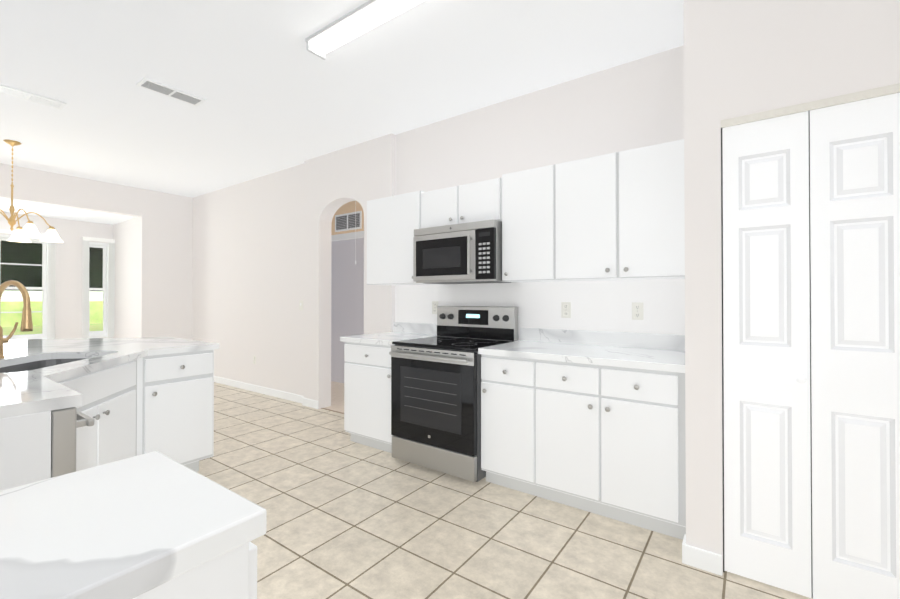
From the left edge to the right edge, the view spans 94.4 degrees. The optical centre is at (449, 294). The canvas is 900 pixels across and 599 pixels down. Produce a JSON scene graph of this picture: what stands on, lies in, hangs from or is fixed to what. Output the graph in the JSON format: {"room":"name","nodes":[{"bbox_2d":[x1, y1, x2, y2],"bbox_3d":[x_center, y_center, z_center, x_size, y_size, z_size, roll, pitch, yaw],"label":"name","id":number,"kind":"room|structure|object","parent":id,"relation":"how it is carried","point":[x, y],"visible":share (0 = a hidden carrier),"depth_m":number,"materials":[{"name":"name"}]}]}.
{"room":"kitchen","nodes":[
{"label":"kitchen","id":0,"kind":"room"},
{"bbox_2d":[0,198,138,338],"bbox_3d":[-6.067,-0.139,5.207,1.250,2.850,3.505,0,-1,36],"label":"wall","id":1,"kind":"structure","parent":0,"point":[72,226],"depth_m":6.37,"materials":[{"name":"white paint"}]},
{"bbox_2d":[0,229,55,338],"bbox_3d":[-6.556,-0.118,5.408,0.210,1.590,2.100,0,-1,36],"label":"nook window","id":2,"kind":"structure","parent":1,"relation":"in","point":[47,287],"depth_m":6.17,"materials":[{"name":"white"}]},
{"bbox_2d":[81,237,114,337],"bbox_3d":[-5.647,-0.108,6.672,0.210,1.590,0.415,0,-1,36],"label":"nook window","id":3,"kind":"structure","parent":1,"relation":"in","point":[108,283],"depth_m":6.73,"materials":[{"name":"white"}]},
{"bbox_2d":[0,163,192,339],"bbox_3d":[-5.874,-0.146,4.301,0.120,2.850,6.120,0,-1,36],"label":"wall","id":4,"kind":"structure","parent":0,"point":[165,264],"depth_m":6.19,"materials":[{"name":"white paint"}]},
{"bbox_2d":[192,163,303,395],"bbox_3d":[-2.856,-0.135,5.826,3.000,2.850,0.120,0,-1,36],"label":"wall","id":5,"kind":"structure","parent":0,"point":[248,266],"depth_m":5.59,"materials":[{"name":"white paint"}]},
{"bbox_2d":[0,0,683,197],"bbox_3d":[-2.647,-1.638,1.991,10.570,0.100,6.120,0,-1,36],"label":"ceiling","id":6,"kind":"structure","parent":0,"point":[266,85],"depth_m":2.95,"materials":[{"name":"white paint"}]},
{"bbox_2d":[0,139,62,242],"bbox_3d":[-4.468,-1.075,4.291,0.761,0.989,0.735,0,-1,36],"label":"pendant chandelier","id":7,"kind":"object","parent":6,"relation":"hanging from","point":[25,233],"visible":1,"depth_m":4.27,"materials":[{"name":"gold metal"}]},
{"bbox_2d":[0,84,66,109],"bbox_3d":[-3.338,-1.572,3.300,0.170,0.011,0.420,0,-1,36],"label":"ceiling vent","id":8,"kind":"object","parent":6,"relation":"in","point":[27,96],"visible":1,"depth_m":3.31,"materials":[{"name":"white"}]},
{"bbox_2d":[136,77,205,105],"bbox_3d":[-2.160,-1.572,3.241,0.170,0.011,0.420,0,-1,36],"label":"ceiling vent","id":9,"kind":"object","parent":6,"relation":"in","point":[165,90],"visible":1,"depth_m":3.22,"materials":[{"name":"white metal"}]},
{"bbox_2d":[305,0,424,59],"bbox_3d":[-0.355,-1.549,2.275,1.220,0.071,0.150,0,-1,36],"label":"led fixture","id":10,"kind":"object","parent":6,"relation":"attached to","point":[357,21],"visible":0.98,"depth_m":2.37,"materials":[{"name":"white plastic"}]},
{"bbox_2d":[331,201,363,382],"bbox_3d":[-1.158,-0.134,5.873,4.900,2.850,0.120,0,-1,36],"label":"wall","id":11,"kind":"structure","parent":0,"point":[347,295],"depth_m":6.03,"materials":[{"name":"grey paint"}]},
{"bbox_2d":[335,211,361,231],"bbox_3d":[-1.484,-1.063,6.053,0.570,0.250,0.016,0,-1,36],"label":"air vent","id":12,"kind":"object","parent":11,"relation":"in","point":[345,222],"visible":1,"depth_m":6.04,"materials":[{"name":"white metal"}]},
{"bbox_2d":[355,211,355,263],"bbox_3d":[-1.201,-0.975,5.306,0.040,1.174,0.040,0,-1,36],"label":"pull cord","id":13,"kind":"object","parent":11,"relation":"hanging from","point":[355,237],"visible":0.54,"depth_m":5.30,"materials":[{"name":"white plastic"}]},
{"bbox_2d":[304,133,394,408],"bbox_3d":[-1.085,-0.144,4.521,1.400,2.850,0.170,0,-1,36],"label":"wall","id":14,"kind":"structure","parent":0,"point":[363,173],"depth_m":4.69,"materials":[{"name":"white paint"}]},
{"bbox_2d":[197,381,812,598],"bbox_3d":[-2.040,1.296,2.814,10.570,0.064,8.200,0,-1,36],"label":"floor","id":15,"kind":"structure","parent":0,"point":[347,518],"depth_m":2.22,"materials":[{"name":"tile"}]},
{"bbox_2d":[0,373,11,490],"bbox_3d":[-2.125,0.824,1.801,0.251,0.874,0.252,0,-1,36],"label":"base cabinet","id":16,"kind":"object","parent":15,"relation":"on","point":[6,425],"depth_m":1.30,"materials":[{"name":"white wood"}]},
{"bbox_2d":[51,407,94,477],"bbox_3d":[-1.702,0.822,1.382,0.578,0.864,0.685,0,-1,36],"label":"dishwasher","id":17,"kind":"object","parent":15,"relation":"on","point":[66,423],"visible":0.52,"depth_m":1.43,"materials":[{"name":"silver metal"}]},
{"bbox_2d":[68,353,79,356],"bbox_3d":[-2.255,0.830,2.602,0.252,0.874,0.251,0,-1,36],"label":"base cabinet","id":18,"kind":"object","parent":15,"relation":"on","point":[69,354],"depth_m":2.57,"materials":[{"name":"white"}]},
{"bbox_2d":[4,372,187,487],"bbox_3d":[-1.908,0.827,2.213,0.714,0.874,0.618,0,-1,36],"label":"base cabinet","id":19,"kind":"object","parent":15,"relation":"on","point":[132,397],"depth_m":2.32,"materials":[{"name":"white wood"}]},
{"bbox_2d":[0,337,214,420],"bbox_3d":[-2.562,0.371,2.600,3.440,0.040,1.748,0,-1,36],"label":"countertop","id":20,"kind":"structure","parent":19,"relation":"on","point":[113,374],"depth_m":2.49,"materials":[{"name":"white stone"}]},
{"bbox_2d":[0,280,32,358],"bbox_3d":[-2.376,0.134,2.251,0.271,0.428,0.140,0,-1,36],"label":"faucet","id":21,"kind":"object","parent":20,"relation":"on","point":[26,323],"visible":1,"depth_m":2.23,"materials":[{"name":"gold metal"}]},
{"bbox_2d":[0,358,87,372],"bbox_3d":[-2.190,0.492,2.204,0.460,0.204,0.800,0,0,-9],"label":"sink basin","id":22,"kind":"object","parent":20,"relation":"in","point":[34,365],"visible":0.02,"depth_m":2.46,"materials":[{"name":"grey metal"}]},
{"bbox_2d":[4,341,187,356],"bbox_3d":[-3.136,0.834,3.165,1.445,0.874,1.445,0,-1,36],"label":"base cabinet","id":23,"kind":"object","parent":15,"relation":"on","point":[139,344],"depth_m":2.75,"materials":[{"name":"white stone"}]},
{"bbox_2d":[0,451,266,598],"bbox_3d":[-0.640,0.794,0.538,0.435,0.915,0.649,0,-1,36],"label":"base cabinet","id":24,"kind":"object","parent":15,"relation":"on","point":[155,525],"visible":1,"depth_m":0.61,"materials":[{"name":"white stone"}]},
{"bbox_2d":[340,322,436,452],"bbox_3d":[-0.505,0.767,3.652,0.627,1.015,0.642,0,-1,36],"label":"base cabinet","id":25,"kind":"object","parent":15,"relation":"on","point":[367,390],"visible":0.62,"depth_m":3.44,"materials":[{"name":"white wood"}]},
{"bbox_2d":[389,306,517,481],"bbox_3d":[0.028,0.681,3.201,0.756,1.180,0.702,0,-1,36],"label":"range","id":26,"kind":"object","parent":15,"relation":"on","point":[436,403],"visible":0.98,"depth_m":2.98,"materials":[{"name":"silver metal"}]},
{"bbox_2d":[478,328,685,539],"bbox_3d":[0.864,0.760,2.668,1.214,1.015,0.642,0,-1,36],"label":"base cabinet","id":27,"kind":"object","parent":15,"relation":"on","point":[591,421],"visible":0.96,"depth_m":2.40,"materials":[{"name":"white wood"}]},
{"bbox_2d":[395,45,684,341],"bbox_3d":[1.446,-0.157,2.729,4.800,2.850,0.122,0,-1,36],"label":"wall","id":28,"kind":"structure","parent":0,"point":[638,103],"depth_m":3.11,"materials":[{"name":"white paint"}]},
{"bbox_2d":[367,191,439,285],"bbox_3d":[-0.428,-0.484,3.786,0.647,0.780,0.354,0,-1,36],"label":"upper cabinet","id":29,"kind":"object","parent":28,"relation":"attached to","point":[393,222],"visible":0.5,"depth_m":3.66,"materials":[{"name":"white wood"}]},
{"bbox_2d":[432,301,437,313],"bbox_3d":[-0.136,0.116,3.783,0.072,0.116,0.009,0,-1,36],"label":"outlet","id":30,"kind":"object","parent":28,"relation":"attached to","point":[434,306],"visible":0.98,"depth_m":3.78,"materials":[{"name":"white plastic"}]},
{"bbox_2d":[421,177,501,227],"bbox_3d":[0.145,-0.700,3.375,0.756,0.315,0.354,0,-1,36],"label":"upper cabinet","id":31,"kind":"object","parent":28,"relation":"attached to","point":[474,202],"visible":0.83,"depth_m":3.22,"materials":[{"name":"white wood"}]},
{"bbox_2d":[413,219,512,283],"bbox_3d":[0.114,-0.316,3.328,0.752,0.440,0.461,0,-1,36],"label":"over-the-range microwave","id":32,"kind":"object","parent":31,"relation":"attached to","point":[467,253],"visible":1,"depth_m":3.14,"materials":[{"name":"silver metal"}]},
{"bbox_2d":[561,302,570,317],"bbox_3d":[0.855,0.110,3.071,0.072,0.116,0.009,0,-1,36],"label":"outlet","id":33,"kind":"object","parent":28,"relation":"attached to","point":[565,309],"visible":1,"depth_m":3.07,"materials":[{"name":"white plastic"}]},
{"bbox_2d":[502,139,684,282],"bbox_3d":[0.949,-0.492,2.795,1.214,0.780,0.354,0,-1,36],"label":"upper cabinet","id":34,"kind":"object","parent":28,"relation":"attached to","point":[620,215],"visible":0.92,"depth_m":2.62,"materials":[{"name":"white wood"}]},
{"bbox_2d":[632,302,642,319],"bbox_3d":[1.252,0.108,2.784,0.072,0.116,0.009,0,-1,36],"label":"outlet","id":35,"kind":"object","parent":28,"relation":"attached to","point":[637,311],"visible":1,"depth_m":2.78,"materials":[{"name":"white plastic"}]},
{"bbox_2d":[684,0,899,574],"bbox_3d":[2.187,-0.165,1.662,2.110,2.850,0.750,0,-1,36],"label":"wall","id":36,"kind":"structure","parent":0,"point":[746,61],"depth_m":1.89,"materials":[{"name":"white paint"}]},
{"bbox_2d":[214,376,721,575],"bbox_3d":[-2.686,1.217,1.923,10.319,0.090,5.999,0,-1,36],"label":"baseboard","id":37,"kind":"structure","parent":36,"relation":"attached to","point":[703,559],"depth_m":1.96,"materials":[{"name":"white wood"}]},
{"bbox_2d":[721,92,899,598],"bbox_3d":[1.488,0.234,1.719,0.613,2.051,0.073,0,-1,36],"label":"bifold pantry door","id":38,"kind":"structure","parent":36,"relation":"in","point":[810,210],"depth_m":1.72,"materials":[{"name":"white wood"}]},
{"label":"outside","id":39,"kind":"structure","parent":0,"visible":0},
{"bbox_2d":[1,323,102,335],"bbox_3d":[-29.098,1.583,18.459,51.625,0.100,70.000,0,-1,36],"label":"lawn","id":40,"kind":"structure","parent":39,"point":[38,329],"depth_m":18.52,"materials":[{"name":"green plant"}]},
{"bbox_2d":[0,240,102,325],"bbox_3d":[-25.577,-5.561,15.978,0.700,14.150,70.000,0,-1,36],"label":"shrub","id":41,"kind":"object","parent":40,"relation":"on","point":[10,247],"depth_m":21.45,"materials":[{"name":"plant"}]}
]}

